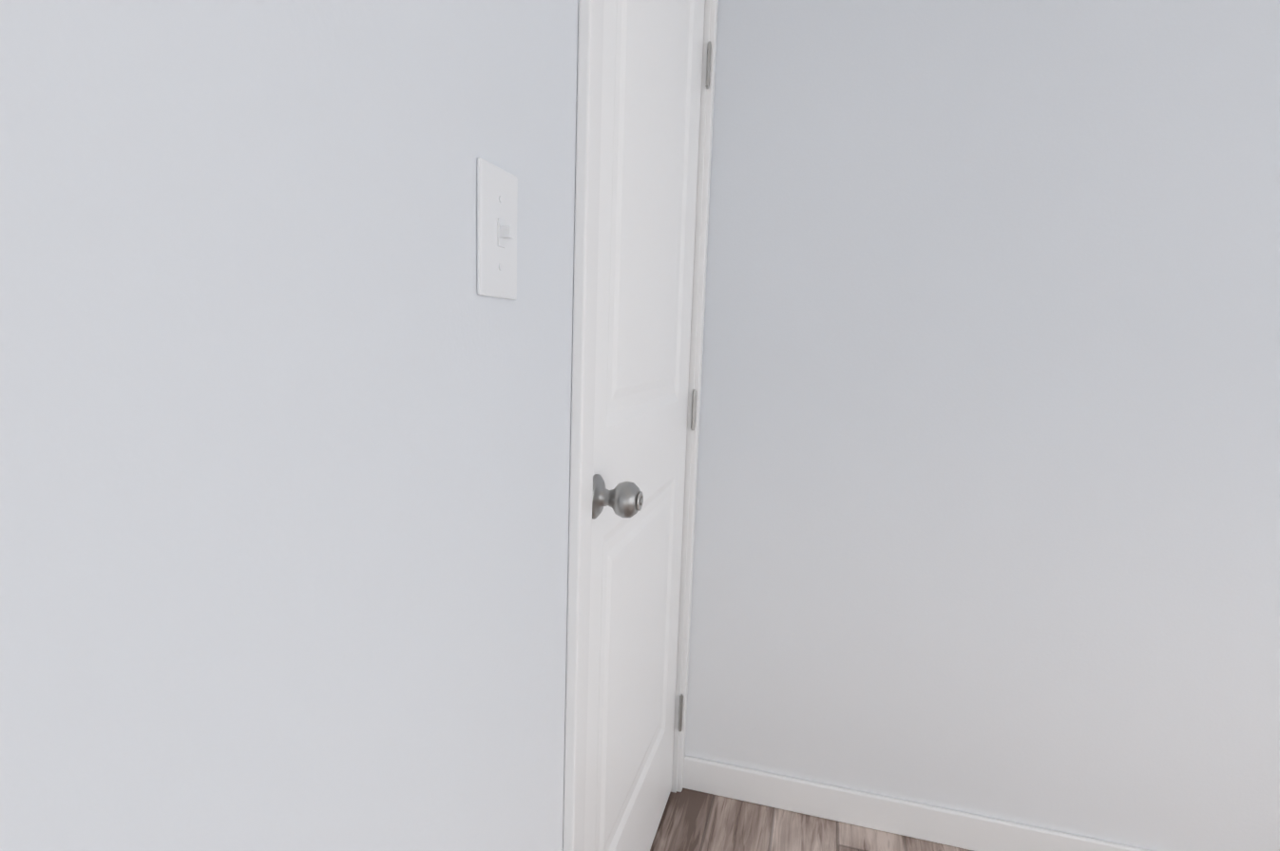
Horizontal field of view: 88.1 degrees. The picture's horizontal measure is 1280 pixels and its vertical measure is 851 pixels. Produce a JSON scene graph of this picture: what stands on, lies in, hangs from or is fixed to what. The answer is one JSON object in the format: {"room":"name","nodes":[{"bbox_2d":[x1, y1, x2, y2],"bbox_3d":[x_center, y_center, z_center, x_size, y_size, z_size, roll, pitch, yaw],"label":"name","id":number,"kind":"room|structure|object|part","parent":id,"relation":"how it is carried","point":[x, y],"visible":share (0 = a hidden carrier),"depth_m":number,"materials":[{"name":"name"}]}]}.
{"room":"empty bedroom","nodes":[
{"label":"empty bedroom","id":0,"kind":"room"},
{"bbox_2d":[0,0,578,850],"bbox_3d":[-0.464,-0.047,-0.340,0.120,2.440,4.240,4,8,15],"label":"wall","id":1,"kind":"structure","parent":0,"point":[285,416],"depth_m":0.38,"materials":[{"name":"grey paint"}]},
{"bbox_2d":[477,157,517,300],"bbox_3d":[-0.124,-0.175,0.603,0.016,0.116,0.072,4,8,15],"label":"light switch","id":2,"kind":"object","parent":1,"relation":"attached to","point":[497,193],"visible":1,"depth_m":0.60,"materials":[{"name":"white plastic"}]},
{"bbox_2d":[563,0,718,850],"bbox_3d":[0.029,-0.027,1.197,0.016,2.028,0.799,4,8,15],"label":"door frame","id":3,"kind":"structure","parent":1,"relation":"attached to","point":[590,43],"depth_m":0.84,"materials":[{"name":"white wood"}]},
{"bbox_2d":[584,0,711,850],"bbox_3d":[0.031,-0.001,1.212,0.106,1.948,0.712,4,8,15],"label":"entry door","id":4,"kind":"structure","parent":1,"relation":"in","point":[652,66],"depth_m":1.16,"materials":[{"name":"white wood"}]},
{"bbox_3d":[-0.033,0.103,0.936,0.068,0.064,0.064,4,8,15],"label":"knob","id":5,"kind":"part","parent":4,"relation":"part of","materials":[{"name":"grey metal"}]},
{"bbox_2d":[636,491,643,511],"bbox_3d":[0.001,0.106,0.926,0.003,0.027,0.027,4,8,15],"label":"ring","id":6,"kind":"object","parent":4,"relation":"attached to","point":[640,495],"visible":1,"depth_m":0.92,"materials":[{"name":"grey metal"}]},
{"bbox_3d":[0.101,0.717,1.649,0.009,0.096,0.010,4,8,15],"label":"entry door hinge","id":7,"kind":"part","parent":4,"relation":"part of","materials":[{"name":"silver metal"}]},
{"bbox_3d":[0.126,-0.036,1.549,0.009,0.096,0.010,4,8,15],"label":"entry door hinge","id":8,"kind":"part","parent":4,"relation":"part of","materials":[{"name":"silver metal"}]},
{"bbox_3d":[0.150,-0.789,1.449,0.009,0.096,0.010,4,8,15],"label":"entry door hinge","id":9,"kind":"part","parent":4,"relation":"part of","materials":[{"name":"silver metal"}]},
{"bbox_2d":[670,0,710,793],"bbox_3d":[-0.033,-0.006,1.226,0.124,1.974,0.724,4,8,15],"label":"trim","id":10,"kind":"structure","parent":1,"relation":"attached to","point":[702,118],"depth_m":1.54,"materials":[{"name":"white wood"}]},
{"bbox_2d":[649,787,972,850],"bbox_3d":[1.044,1.319,-0.600,3.340,0.100,4.240,4,8,15],"label":"floor","id":11,"kind":"structure","parent":0,"point":[691,820],"depth_m":1.56,"materials":[{"name":"brown wood"}]},
{"bbox_2d":[685,0,1279,850],"bbox_3d":[1.702,-0.179,1.185,3.220,2.440,0.120,4,8,15],"label":"wall","id":12,"kind":"structure","parent":0,"point":[987,504],"depth_m":1.41,"materials":[{"name":"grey paint"}]},
{"bbox_2d":[683,756,1152,850],"bbox_3d":[1.595,0.992,1.290,3.087,0.085,0.013,4,8,15],"label":"baseboard","id":13,"kind":"structure","parent":12,"relation":"attached to","point":[964,831],"depth_m":1.57,"materials":[{"name":"white wood"}]}
]}

